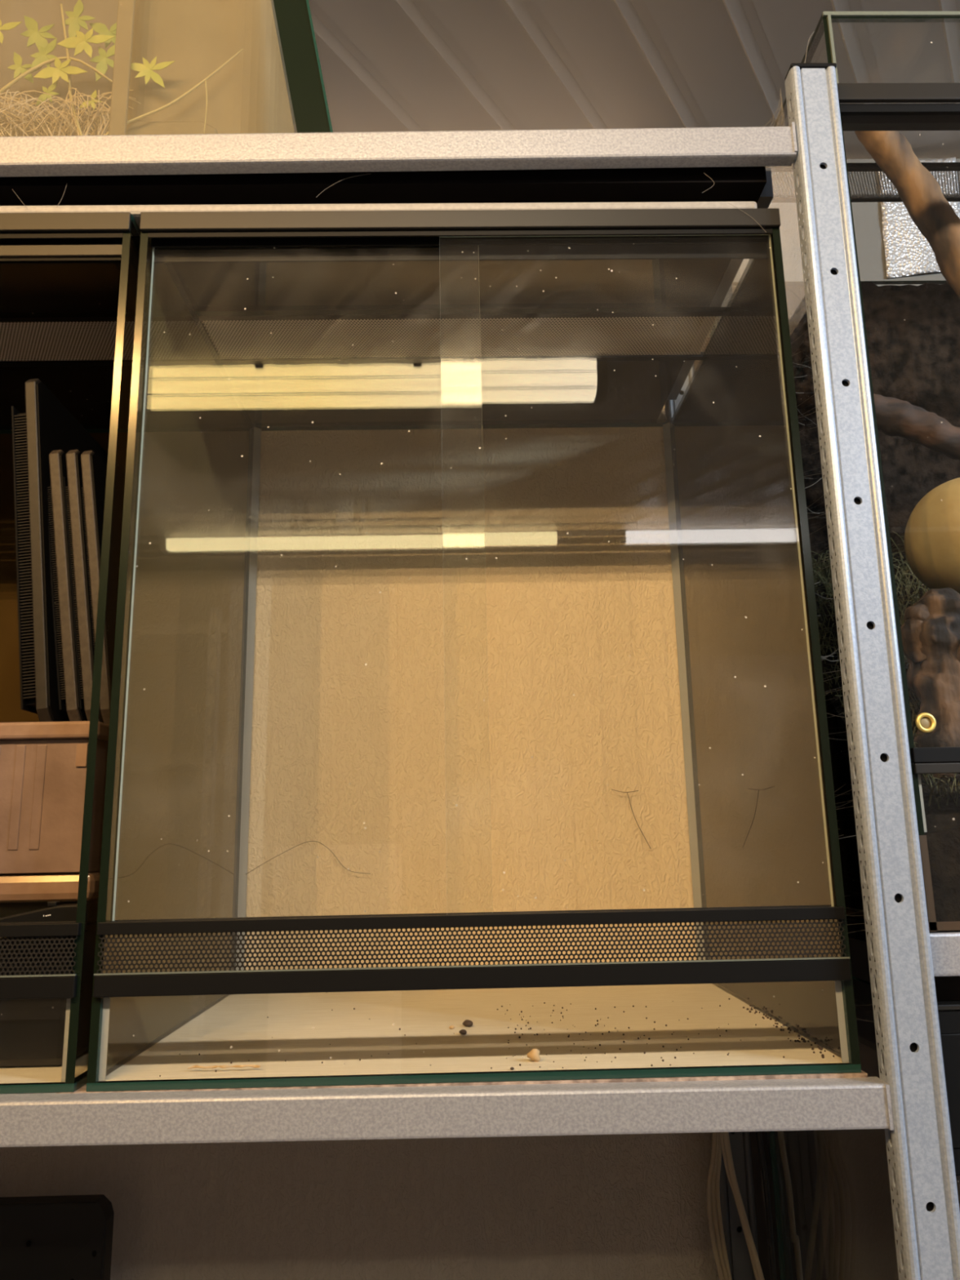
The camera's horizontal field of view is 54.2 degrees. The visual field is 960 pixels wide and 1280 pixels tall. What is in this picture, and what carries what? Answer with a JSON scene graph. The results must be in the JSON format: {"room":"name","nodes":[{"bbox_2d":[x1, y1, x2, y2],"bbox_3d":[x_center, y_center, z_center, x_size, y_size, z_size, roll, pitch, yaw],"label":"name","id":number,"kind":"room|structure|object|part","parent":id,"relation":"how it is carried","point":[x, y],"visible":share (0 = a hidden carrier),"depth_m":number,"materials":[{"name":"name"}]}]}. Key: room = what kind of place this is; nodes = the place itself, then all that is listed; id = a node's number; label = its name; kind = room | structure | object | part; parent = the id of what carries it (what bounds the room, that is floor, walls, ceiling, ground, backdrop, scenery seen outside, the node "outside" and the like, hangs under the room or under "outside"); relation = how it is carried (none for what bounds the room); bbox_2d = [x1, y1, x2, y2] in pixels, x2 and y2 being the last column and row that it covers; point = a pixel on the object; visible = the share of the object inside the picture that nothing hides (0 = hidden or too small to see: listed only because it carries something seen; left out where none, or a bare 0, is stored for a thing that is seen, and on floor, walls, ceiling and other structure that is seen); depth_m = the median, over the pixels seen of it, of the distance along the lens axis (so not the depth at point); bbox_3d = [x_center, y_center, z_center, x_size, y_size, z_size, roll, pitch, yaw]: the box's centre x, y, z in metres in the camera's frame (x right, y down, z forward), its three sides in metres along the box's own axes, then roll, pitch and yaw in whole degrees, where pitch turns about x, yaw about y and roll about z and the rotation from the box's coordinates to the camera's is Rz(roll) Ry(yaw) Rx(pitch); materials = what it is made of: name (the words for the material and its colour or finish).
{"room":"animal exhibit","nodes":[
{"label":"animal exhibit","id":0,"kind":"room"},
{"bbox_2d":[0,405,720,1279],"bbox_3d":[0.187,0.527,1.046,4.800,2.500,0.060,-1,-12,-1],"label":"wall","id":1,"kind":"structure","parent":0,"point":[628,1206],"depth_m":0.99,"materials":[{"name":"paint"}]},
{"bbox_2d":[294,0,959,159],"bbox_3d":[0.185,-0.907,0.070,4.615,0.018,2.459,-1,-12,-1],"label":"ceiling","id":2,"kind":"structure","parent":0,"point":[387,65],"depth_m":1.10,"materials":[{"name":"grey"}]},
{"bbox_3d":[0.232,1.511,-0.448,4.600,0.050,2.450,-1,-12,-1],"label":"floor","id":3,"kind":"structure","parent":0,"visible":0},
{"bbox_2d":[0,62,959,1279],"bbox_3d":[0.136,0.644,0.748,1.918,2.149,0.471,-1,-12,-1],"label":"shelving rack","id":4,"kind":"object","parent":3,"relation":"on","point":[626,165],"visible":0.56,"depth_m":0.72,"materials":[{"name":"metal"}]},
{"bbox_2d":[0,1194,114,1279],"bbox_3d":[-0.489,0.671,0.870,0.276,0.272,0.024,-1,-12,-1],"label":"monitor","id":5,"kind":"object","parent":4,"relation":"on","point":[65,1237],"visible":1,"depth_m":0.89,"materials":[{"name":"black plastic"}]},
{"bbox_3d":[-0.416,0.614,0.873,0.124,0.120,0.002,-1,-12,-1],"label":"corner panel","id":6,"kind":"part","parent":5,"relation":"part of","materials":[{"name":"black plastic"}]},
{"bbox_2d":[0,212,140,1093],"bbox_3d":[-0.518,0.022,0.849,0.499,0.635,0.396,-1,-12,-1],"label":"glass terrarium","id":7,"kind":"object","parent":4,"relation":"on","point":[57,237],"visible":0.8,"depth_m":0.73,"materials":[{"name":"teal"}]},
{"bbox_3d":[-0.510,0.259,0.604,0.488,0.059,0.004,-1,-12,-1],"label":"pane","id":8,"kind":"part","parent":7,"relation":"part of","materials":[{"name":"clear glass"}]},
{"bbox_2d":[0,935,77,977],"bbox_3d":[-0.511,0.209,0.608,0.495,0.026,0.003,-1,-12,-1],"label":"vent","id":9,"kind":"object","parent":7,"relation":"attached to","point":[74,958],"depth_m":0.61,"materials":[{"name":"black metal"}]},
{"bbox_3d":[-0.510,0.231,0.616,0.495,0.014,0.026,-1,-12,-1],"label":"rail","id":10,"kind":"part","parent":7,"relation":"part of","materials":[{"name":"black plastic"}]},
{"bbox_3d":[-0.511,0.196,0.623,0.495,0.008,0.026,-1,-12,-1],"label":"door rail","id":11,"kind":"part","parent":7,"relation":"part of","materials":[{"name":"black plastic"}]},
{"bbox_3d":[-0.512,0.330,0.783,0.499,0.005,0.386,-1,-12,-1],"label":"pane","id":12,"kind":"part","parent":7,"relation":"part of","materials":[{"name":"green glass"}]},
{"bbox_2d":[0,901,89,922],"bbox_3d":[-0.308,0.189,0.644,0.074,0.018,0.014,-1,-12,-1],"label":"case","id":13,"kind":"object","parent":7,"relation":"in","point":[55,911],"visible":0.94,"depth_m":0.64,"materials":[{"name":"black plastic"}]},
{"bbox_2d":[0,920,97,1067],"bbox_3d":[-0.409,0.277,0.775,0.244,0.093,0.255,-1,-12,-1],"label":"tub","id":14,"kind":"object","parent":7,"relation":"in","point":[32,1031],"visible":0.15,"depth_m":0.65,"materials":[{"name":"black plastic"}]},
{"bbox_2d":[0,871,100,923],"bbox_3d":[-0.399,0.209,0.775,0.248,0.037,0.244,-1,-12,-1],"label":"wooden board","id":15,"kind":"object","parent":14,"relation":"on","point":[20,893],"visible":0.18,"depth_m":0.66,"materials":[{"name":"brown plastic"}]},
{"bbox_2d":[0,898,97,923],"bbox_3d":[-0.400,0.220,0.777,0.225,0.018,0.215,-1,-12,-1],"label":"tray","id":16,"kind":"object","parent":15,"relation":"on","point":[15,908],"depth_m":0.68,"materials":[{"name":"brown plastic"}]},
{"bbox_2d":[0,720,109,873],"bbox_3d":[-0.403,0.139,0.790,0.252,0.107,0.256,-1,-12,-1],"label":"plastic box","id":17,"kind":"object","parent":15,"relation":"on","point":[43,764],"visible":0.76,"depth_m":0.67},
{"bbox_2d":[47,449,87,720],"bbox_3d":[-0.326,-0.025,0.821,0.044,0.226,0.190,-1,-12,-1],"label":"book","id":18,"kind":"object","parent":17,"relation":"on","point":[60,565],"visible":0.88,"depth_m":0.73,"materials":[{"name":"black plastic"}]},
{"bbox_2d":[47,484,66,711],"bbox_3d":[-0.332,-0.019,0.820,0.032,0.187,0.184,-1,-12,-1],"label":"vent","id":19,"kind":"object","parent":18,"relation":"attached to","point":[57,520],"depth_m":0.73,"materials":[{"name":"black"}]},
{"bbox_3d":[-0.321,-0.026,0.822,0.002,0.224,0.187,-9,-12,-3],"label":"lid","id":20,"kind":"part","parent":18,"relation":"part of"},
{"bbox_2d":[11,378,125,721],"bbox_3d":[-0.350,-0.052,0.834,0.051,0.284,0.220,-1,-12,-1],"label":"lid","id":21,"kind":"object","parent":17,"relation":"on","point":[46,426],"visible":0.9,"depth_m":0.73,"materials":[{"name":"black plastic"}]},
{"bbox_2d":[11,405,37,714],"bbox_3d":[-0.356,-0.046,0.832,0.039,0.246,0.214,-1,-12,-1],"label":"vent","id":22,"kind":"object","parent":21,"relation":"attached to","point":[24,425],"depth_m":0.73,"materials":[{"name":"black"}]},
{"bbox_3d":[-0.346,-0.052,0.834,0.009,0.285,0.220,-7,-12,-2],"label":"lid plate","id":23,"kind":"part","parent":21,"relation":"part of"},
{"bbox_2d":[63,448,103,722],"bbox_3d":[-0.312,-0.026,0.822,0.042,0.226,0.190,-1,-12,-1],"label":"lid","id":24,"kind":"object","parent":17,"relation":"on","point":[80,584],"visible":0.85,"depth_m":0.73,"materials":[{"name":"black plastic"}]},
{"bbox_2d":[63,476,84,710],"bbox_3d":[-0.318,-0.020,0.820,0.030,0.187,0.184,-1,-12,-1],"label":"vent","id":25,"kind":"object","parent":24,"relation":"attached to","point":[73,485],"depth_m":0.73,"materials":[{"name":"black"}]},
{"bbox_3d":[-0.308,-0.026,0.822,0.002,0.224,0.187,-9,-12,-3],"label":"lid","id":26,"kind":"part","parent":24,"relation":"part of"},
{"bbox_2d":[80,450,124,724],"bbox_3d":[-0.301,-0.025,0.822,0.041,0.224,0.190,-1,-12,-1],"label":"lid","id":27,"kind":"object","parent":17,"relation":"on","point":[94,469],"visible":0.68,"depth_m":0.74,"materials":[{"name":"black plastic"}]},
{"bbox_2d":[81,487,94,654],"bbox_3d":[-0.306,-0.019,0.820,0.030,0.186,0.184,-1,-12,-1],"label":"vent","id":28,"kind":"object","parent":27,"relation":"attached to","point":[88,493],"depth_m":0.74,"materials":[{"name":"black"}]},
{"bbox_3d":[-0.301,-0.025,0.822,0.008,0.226,0.190,-9,-12,-3],"label":"lid plate","id":29,"kind":"part","parent":27,"relation":"part of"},
{"bbox_3d":[-0.526,-0.262,1.026,0.499,0.005,0.158,-1,-12,-1],"label":"pane","id":30,"kind":"part","parent":7,"relation":"part of","materials":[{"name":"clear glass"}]},
{"bbox_3d":[-0.521,0.063,1.040,0.499,0.635,0.005,-1,-12,-1],"label":"panel","id":31,"kind":"part","parent":7,"relation":"part of","materials":[{"name":"clear glass"}]},
{"bbox_3d":[-0.521,-0.304,0.733,0.488,0.017,0.022,-1,-12,-1],"label":"rail","id":32,"kind":"part","parent":7,"relation":"part of","materials":[{"name":"black plastic"}]},
{"bbox_2d":[0,316,135,366],"bbox_3d":[-0.524,-0.288,0.905,0.499,0.005,0.090,-1,-12,-1],"label":"vent","id":33,"kind":"object","parent":7,"relation":"attached to","point":[108,361],"depth_m":0.91,"materials":[{"name":"black plastic"}]},
{"bbox_3d":[-0.522,-0.311,0.794,0.499,0.005,0.138,-1,-12,-1],"label":"pane","id":34,"kind":"part","parent":7,"relation":"part of","materials":[{"name":"clear glass"}]},
{"bbox_3d":[-0.272,0.019,0.854,0.006,0.625,0.386,-1,-12,-1],"label":"pane","id":35,"kind":"part","parent":7,"relation":"part of","materials":[{"name":"clear glass"}]},
{"bbox_2d":[0,201,757,235],"bbox_3d":[-0.275,-0.334,0.748,0.990,0.010,0.029,-1,-12,-1],"label":"strip","id":36,"kind":"object","parent":7,"relation":"on","point":[135,210],"visible":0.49,"depth_m":0.74,"materials":[{"name":"black plastic"}]},
{"bbox_2d":[108,0,333,135],"bbox_3d":[-0.454,-0.473,0.953,0.666,0.259,0.379,-1,-12,-1],"label":"terrarium","id":37,"kind":"object","parent":4,"relation":"on","point":[294,18],"visible":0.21,"depth_m":0.77,"materials":[{"name":"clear glass"}]},
{"bbox_2d":[0,0,116,135],"bbox_3d":[-0.375,-0.473,0.805,0.139,0.182,0.015,-1,-12,-1],"label":"leafy plant","id":38,"kind":"object","parent":37,"relation":"in","point":[79,42],"visible":0.93,"depth_m":0.81,"materials":[{"name":"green plant"}]},
{"bbox_3d":[-0.379,-0.468,0.800,0.132,0.067,0.006,-1,-12,1],"label":"stem","id":39,"kind":"part","parent":38,"relation":"part of","materials":[{"name":"beige"}]},
{"bbox_3d":[-0.343,-0.469,0.806,0.043,0.173,0.005,3,-13,-18],"label":"stem","id":40,"kind":"part","parent":38,"relation":"part of","materials":[{"name":"beige"}]},
{"bbox_2d":[0,87,140,136],"bbox_3d":[-0.398,-0.439,0.808,0.345,0.061,0.050,-1,-12,-1],"label":"dry grass","id":41,"kind":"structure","parent":37,"relation":"in","point":[18,115],"depth_m":0.80,"materials":[{"name":"beige plant"}]},
{"bbox_2d":[103,48,243,135],"bbox_3d":[-0.260,-0.443,0.772,0.127,0.105,0.006,-1,-12,-1],"label":"vine","id":42,"kind":"object","parent":37,"relation":"in","point":[145,69],"visible":0.93,"depth_m":0.78,"materials":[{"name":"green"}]},
{"bbox_3d":[-0.226,-0.440,0.774,0.003,0.052,0.001,-1,-12,-1],"label":"stem","id":43,"kind":"part","parent":42,"relation":"part of","materials":[{"name":"beige plant"}]},
{"bbox_2d":[126,0,295,134],"bbox_3d":[-0.243,-0.500,0.862,0.133,0.253,0.136,-1,-12,-1],"label":"panel","id":44,"kind":"object","parent":37,"relation":"in","point":[249,94],"visible":0.34,"depth_m":0.80,"materials":[{"name":"beige"}]},
{"bbox_3d":[-0.466,-0.514,0.771,0.635,0.254,0.004,-1,-12,-1],"label":"pane","id":45,"kind":"part","parent":37,"relation":"part of","materials":[{"name":"clear glass"}]},
{"bbox_3d":[-0.543,-0.400,0.887,0.443,0.080,0.115,-1,-12,-1],"label":"trough","id":46,"kind":"object","parent":37,"relation":"in","visible":0},
{"bbox_2d":[0,0,118,136],"bbox_3d":[-0.543,-0.532,0.876,0.445,0.172,0.008,-1,-12,-1],"label":"board","id":47,"kind":"object","parent":46,"relation":"on","point":[45,12],"visible":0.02,"depth_m":0.88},
{"bbox_2d":[85,208,861,1091],"bbox_3d":[-0.011,0.015,0.859,0.499,0.635,0.396,-1,-12,-1],"label":"glass terrarium","id":48,"kind":"object","parent":4,"relation":"on","point":[433,658],"visible":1,"depth_m":0.91,"materials":[{"name":"teal"}]},
{"bbox_3d":[-0.258,0.018,0.854,0.006,0.625,0.386,-1,-12,-1],"label":"pane","id":49,"kind":"part","parent":48,"relation":"part of","materials":[{"name":"clear glass"}]},
{"bbox_2d":[187,1064,260,1069],"bbox_3d":[-0.170,0.284,0.625,0.049,0.003,0.006,-1,-12,-1],"label":"flake","id":50,"kind":"object","parent":48,"relation":"in","point":[244,1065],"visible":1,"depth_m":0.62,"materials":[{"name":"brown"}]},
{"bbox_3d":[-0.124,-0.061,0.689,0.256,0.516,0.004,-1,-12,-1],"label":"sliding door","id":51,"kind":"part","parent":48,"relation":"part of","materials":[{"name":"clear glass"}]},
{"bbox_2d":[245,840,370,874],"bbox_3d":[-0.183,0.232,0.999,0.132,0.036,0.001,-1,-12,-1],"label":"strand","id":52,"kind":"object","parent":48,"relation":"attached to","point":[308,841],"visible":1,"depth_m":1.00,"materials":[{"name":"brown"}]},
{"bbox_3d":[-0.014,-0.312,0.743,0.488,0.017,0.022,-1,-12,-1],"label":"rail","id":53,"kind":"part","parent":48,"relation":"part of","materials":[{"name":"black plastic"}]},
{"bbox_2d":[191,307,729,364],"bbox_3d":[-0.017,-0.295,0.915,0.499,0.005,0.090,-1,-12,-1],"label":"vent","id":54,"kind":"object","parent":48,"relation":"attached to","point":[723,325],"depth_m":0.91,"materials":[{"name":"black plastic"}]},
{"bbox_2d":[458,1029,466,1035],"bbox_3d":[-0.013,0.304,0.729,0.006,0.004,0.007,-1,-12,-1],"label":"crumb","id":55,"kind":"object","parent":48,"relation":"in","point":[464,1032],"visible":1,"depth_m":0.73,"materials":[{"name":"brown"}]},
{"bbox_2d":[462,1019,472,1026],"bbox_3d":[-0.010,0.310,0.760,0.008,0.006,0.009,-1,-12,-1],"label":"crumb","id":56,"kind":"object","parent":48,"relation":"in","point":[467,1023],"visible":1,"depth_m":0.76,"materials":[{"name":"brown"}]},
{"bbox_3d":[-0.014,0.056,1.050,0.499,0.635,0.005,-1,-12,-1],"label":"panel","id":57,"kind":"part","parent":48,"relation":"part of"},
{"bbox_3d":[-0.004,0.189,0.634,0.495,0.008,0.026,-1,-12,-1],"label":"door rail","id":58,"kind":"part","parent":48,"relation":"part of","materials":[{"name":"black plastic"}]},
{"bbox_2d":[93,919,849,975],"bbox_3d":[-0.004,0.202,0.619,0.495,0.026,0.003,-1,-12,-1],"label":"vent","id":59,"kind":"object","parent":48,"relation":"attached to","point":[832,966],"depth_m":0.62,"materials":[{"name":"black metal"}]},
{"bbox_3d":[-0.003,0.224,0.626,0.495,0.014,0.026,-1,-12,-1],"label":"rail","id":60,"kind":"part","parent":48,"relation":"part of","materials":[{"name":"black plastic"}]},
{"bbox_3d":[-0.003,0.251,0.614,0.488,0.059,0.004,-1,-12,-1],"label":"pane","id":61,"kind":"part","parent":48,"relation":"part of","materials":[{"name":"clear glass"}]},
{"bbox_3d":[-0.005,0.323,0.793,0.499,0.005,0.386,-1,-12,-1],"label":"pane","id":62,"kind":"part","parent":48,"relation":"part of","materials":[{"name":"clear glass"}]},
{"bbox_3d":[-0.015,-0.319,0.804,0.499,0.005,0.138,-1,-12,-1],"label":"pane","id":63,"kind":"part","parent":48,"relation":"part of","materials":[{"name":"clear glass"}]},
{"bbox_3d":[-0.019,-0.269,1.036,0.499,0.005,0.158,-1,-12,-1],"label":"pane","id":64,"kind":"part","parent":48,"relation":"part of","materials":[{"name":"clear glass"}]},
{"bbox_2d":[159,998,834,1076],"bbox_3d":[0.011,0.307,0.736,0.458,0.002,0.251,-1,-12,-1],"label":"dirt specks","id":65,"kind":"object","parent":48,"relation":"on","point":[751,1009],"visible":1,"depth_m":0.72,"materials":[{"name":"brown soil"}]},
{"bbox_2d":[527,1048,540,1062],"bbox_3d":[0.037,0.281,0.636,0.008,0.009,0.009,10,-16,-42],"label":"pebble","id":66,"kind":"object","parent":48,"relation":"in","point":[534,1054],"visible":1,"depth_m":0.63,"materials":[{"name":"beige stone"}]},
{"bbox_3d":[0.103,-0.067,0.686,0.261,0.518,0.004,-1,-12,-1],"label":"sliding door","id":67,"kind":"part","parent":48,"relation":"part of","materials":[{"name":"clear glass"}]},
{"bbox_2d":[626,792,650,848],"bbox_3d":[0.172,0.195,1.013,0.023,0.060,0.001,-1,-12,-1],"label":"strand","id":68,"kind":"object","parent":48,"relation":"hanging from","point":[627,793],"visible":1,"depth_m":1.01,"materials":[{"name":"brown plant"}]},
{"bbox_3d":[0.235,0.011,0.864,0.006,0.625,0.386,-1,-12,-1],"label":"pane","id":69,"kind":"part","parent":48,"relation":"part of","materials":[{"name":"clear glass"}]},
{"bbox_2d":[706,1132,724,1279],"bbox_3d":[0.244,0.749,0.893,0.029,0.700,0.004,-1,-12,-1],"label":"cable","id":70,"kind":"object","parent":4,"relation":"hanging from","point":[714,1134],"visible":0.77,"depth_m":0.93,"materials":[{"name":"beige plastic"}]},
{"bbox_2d":[711,1132,728,1279],"bbox_3d":[0.249,0.749,0.895,0.030,0.700,0.004,-1,-12,-1],"label":"cable","id":71,"kind":"object","parent":4,"relation":"hanging from","point":[713,1186],"visible":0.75,"depth_m":0.93,"materials":[{"name":"beige plastic"}]},
{"bbox_2d":[715,1133,732,1279],"bbox_3d":[0.254,0.750,0.897,0.030,0.700,0.004,-1,-12,-1],"label":"cable","id":72,"kind":"object","parent":4,"relation":"hanging from","point":[718,1169],"visible":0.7,"depth_m":0.93,"materials":[{"name":"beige plastic"}]},
{"bbox_2d":[719,1132,758,1279],"bbox_3d":[0.274,0.748,0.890,0.065,0.700,0.003,-1,-12,-1],"label":"cable","id":73,"kind":"object","parent":4,"relation":"hanging from","point":[723,1149],"visible":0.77,"depth_m":0.93,"materials":[{"name":"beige plastic"}]},
{"bbox_2d":[723,1132,764,1279],"bbox_3d":[0.277,0.746,0.884,0.068,0.700,0.005,-1,-12,-1],"label":"cable","id":74,"kind":"object","parent":4,"relation":"hanging from","point":[726,1135],"visible":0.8,"depth_m":0.92,"materials":[{"name":"beige plastic"}]},
{"bbox_2d":[755,1131,777,1279],"bbox_3d":[0.291,0.751,0.910,0.017,0.700,0.006,-1,-12,-1],"label":"cable","id":75,"kind":"object","parent":4,"relation":"hanging from","point":[758,1134],"visible":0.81,"depth_m":0.95,"materials":[{"name":"grey plastic"}]},
{"bbox_2d":[766,91,784,126],"bbox_3d":[0.229,-0.422,0.755,0.031,0.052,0.004,-1,-12,-1],"label":"cobweb","id":76,"kind":"object","parent":4,"relation":"on","point":[781,104],"visible":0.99,"depth_m":0.76,"materials":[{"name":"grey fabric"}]},
{"bbox_2d":[764,1131,793,1279],"bbox_3d":[0.302,0.751,0.911,0.026,0.700,0.008,-1,-12,-1],"label":"cable","id":77,"kind":"object","parent":4,"relation":"hanging from","point":[788,1263],"visible":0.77,"depth_m":0.94,"materials":[{"name":"grey plastic"}]},
{"bbox_2d":[777,1130,803,1279],"bbox_3d":[0.317,0.752,0.914,0.018,0.700,0.006,-1,-12,-1],"label":"cable","id":78,"kind":"object","parent":4,"relation":"hanging from","point":[794,1237],"visible":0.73,"depth_m":0.95,"materials":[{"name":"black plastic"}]},
{"bbox_3d":[0.245,-0.391,0.739,0.002,0.026,0.014,-1,-12,-1],"label":"plate","id":79,"kind":"part","parent":4,"relation":"part of","materials":[{"name":"metal"}]},
{"bbox_2d":[786,287,879,1022],"bbox_3d":[0.266,-0.013,0.790,0.053,0.609,0.168,-1,-12,-1],"label":"dusty cobwebs","id":80,"kind":"object","parent":4,"relation":"attached to","point":[824,658],"visible":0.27,"depth_m":0.76,"materials":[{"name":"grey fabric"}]},
{"bbox_2d":[709,11,959,931],"bbox_3d":[0.585,-0.128,0.898,0.591,0.734,0.390,-1,-12,-1],"label":"terrarium","id":81,"kind":"object","parent":4,"relation":"on","point":[854,117],"visible":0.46,"depth_m":0.77,"materials":[{"name":"clear glass"}]},
{"bbox_3d":[0.582,-0.088,1.086,0.579,0.724,0.005,-1,-12,-1],"label":"pane","id":82,"kind":"part","parent":81,"relation":"part of","materials":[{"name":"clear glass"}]},
{"bbox_2d":[715,281,959,557],"bbox_3d":[0.582,-0.090,1.067,0.577,0.699,0.027,-1,-12,-1],"label":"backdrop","id":83,"kind":"structure","parent":81,"relation":"in","point":[913,332],"depth_m":1.11,"materials":[{"name":"black stone"}]},
{"bbox_3d":[0.576,-0.460,1.089,0.591,0.005,0.154,-1,-12,-1],"label":"pane","id":84,"kind":"part","parent":81,"relation":"part of","materials":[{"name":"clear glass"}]},
{"bbox_2d":[765,166,959,202],"bbox_3d":[0.578,-0.482,0.988,0.591,0.005,0.054,-1,-12,-1],"label":"vent","id":85,"kind":"object","parent":81,"relation":"attached to","point":[950,197],"depth_m":0.99,"materials":[{"name":"black"}]},
{"bbox_3d":[0.579,-0.506,0.875,0.591,0.005,0.177,-1,-12,-1],"label":"pane","id":86,"kind":"part","parent":81,"relation":"part of","materials":[{"name":"clear glass"}]},
{"bbox_3d":[0.451,-0.177,0.716,0.304,0.525,0.004,-1,-12,-1],"label":"sliding door","id":87,"kind":"part","parent":81,"relation":"part of","materials":[{"name":"clear glass"}]},
{"bbox_2d":[812,551,959,921],"bbox_3d":[0.588,0.041,0.847,0.577,0.371,0.342,-1,-12,-1],"label":"soil bed","id":88,"kind":"object","parent":81,"relation":"in","point":[943,824],"visible":0.11,"depth_m":0.77,"materials":[{"name":"black soil"}]},
{"bbox_2d":[810,530,959,808],"bbox_3d":[0.428,0.005,0.853,0.284,0.315,0.339,-1,-12,-1],"label":"moss","id":89,"kind":"object","parent":88,"relation":"on","point":[828,585],"visible":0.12,"depth_m":0.91,"materials":[{"name":"green plant"}]},
{"bbox_2d":[854,130,959,298],"bbox_3d":[0.463,-0.223,0.847,0.212,0.555,0.044,2,-13,-15],"label":"branch","id":90,"kind":"object","parent":88,"relation":"on","point":[920,193],"visible":0.88,"depth_m":0.87,"materials":[{"name":"brown wood"}]},
{"bbox_2d":[900,587,959,781],"bbox_3d":[0.386,0.038,0.755,0.098,0.172,0.085,-1,-12,-1],"label":"tree stump","id":91,"kind":"object","parent":88,"relation":"on","point":[931,629],"visible":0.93,"depth_m":0.75,"materials":[{"name":"brown wood"}]},
{"bbox_2d":[904,477,959,593],"bbox_3d":[0.427,-0.088,0.814,0.108,0.107,0.109,-1,-12,-1],"label":"ball","id":92,"kind":"object","parent":91,"relation":"on","point":[932,530],"visible":0.9,"depth_m":0.79,"materials":[{"name":"yellow plastic"}]},
{"bbox_3d":[0.582,-0.489,0.783,0.579,0.066,0.004,-1,-12,-1],"label":"pane","id":93,"kind":"part","parent":81,"relation":"part of","materials":[{"name":"clear glass"}]},
{"bbox_3d":[0.582,-0.450,0.770,0.591,0.016,0.004,-1,-12,-1],"label":"rail","id":94,"kind":"part","parent":81,"relation":"part of","materials":[{"name":"black"}]},
{"bbox_3d":[0.592,0.229,0.824,0.591,0.005,0.385,-1,-12,-1],"label":"pane","id":95,"kind":"part","parent":81,"relation":"part of","materials":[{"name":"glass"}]},
{"bbox_2d":[873,393,959,459],"bbox_3d":[0.533,-0.186,0.962,0.309,0.170,0.039,-3,-12,7],"label":"branch","id":96,"kind":"object","parent":81,"relation":"in","point":[895,416],"visible":0.66,"depth_m":0.97,"materials":[{"name":"brown wood"}]},
{"bbox_2d":[920,716,931,728],"bbox_3d":[0.313,0.058,0.661,0.010,0.010,0.003,-1,-12,-1],"label":"lock","id":97,"kind":"object","parent":81,"relation":"on","point":[925,722],"depth_m":0.66,"materials":[{"name":"gold metal"}]},
{"bbox_3d":[0.313,0.058,0.659,0.014,0.014,0.003,-1,-12,-1],"label":"door knob","id":98,"kind":"part","parent":81,"relation":"part of","materials":[{"name":"gold metal"}]},
{"bbox_3d":[0.594,0.078,0.668,0.588,0.010,0.025,-1,-12,-1],"label":"door rail","id":99,"kind":"part","parent":81,"relation":"part of","materials":[{"name":"black plastic"}]},
{"bbox_3d":[0.594,0.085,0.655,0.588,0.007,0.004,-1,-12,-1],"label":"rail","id":100,"kind":"part","parent":81,"relation":"part of","materials":[{"name":"black"}]},
{"bbox_2d":[768,976,959,1279],"bbox_3d":[0.574,0.518,0.759,0.557,0.494,0.378,-1,-12,-1],"label":"tank","id":101,"kind":"object","parent":4,"relation":"on","point":[948,1011],"visible":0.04,"depth_m":0.62,"materials":[{"name":"black glass"}]},
{"bbox_3d":[0.300,0.521,0.759,0.005,0.488,0.368,-1,-12,-1],"label":"pane","id":102,"kind":"part","parent":101,"relation":"part of","materials":[{"name":"clear glass"}]},
{"bbox_3d":[0.574,0.290,0.625,0.557,0.103,0.016,-1,-12,-1],"label":"frame","id":103,"kind":"part","parent":101,"relation":"part of","materials":[{"name":"black plastic"}]},
{"bbox_3d":[0.577,0.491,0.603,0.538,0.470,0.006,-1,-12,-1],"label":"panel","id":104,"kind":"part","parent":101,"relation":"part of","materials":[{"name":"glass"}]},
{"bbox_3d":[0.256,0.293,0.593,0.002,0.026,0.014,-1,-12,-1],"label":"plate","id":105,"kind":"part","parent":4,"relation":"part of","materials":[{"name":"metal"}]},
{"bbox_2d":[665,337,959,1279],"bbox_3d":[0.647,0.672,0.978,0.788,2.170,0.011,-1,-12,-1],"label":"board","id":106,"kind":"object","parent":3,"relation":"on","point":[840,1182],"visible":0.02,"depth_m":0.99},
{"bbox_2d":[706,157,959,337],"bbox_3d":[0.624,-0.517,1.229,0.788,0.260,0.016,-1,-12,-1],"label":"sheet","id":107,"kind":"object","parent":106,"relation":"on","point":[867,216],"depth_m":1.23,"materials":[{"name":"grey"}]},
{"bbox_3d":[0.580,-0.556,1.232,0.112,0.178,0.004,-1,-12,0],"label":"foil strip","id":108,"kind":"part","parent":107,"relation":"part of","materials":[{"name":"silver metal"}]}
]}

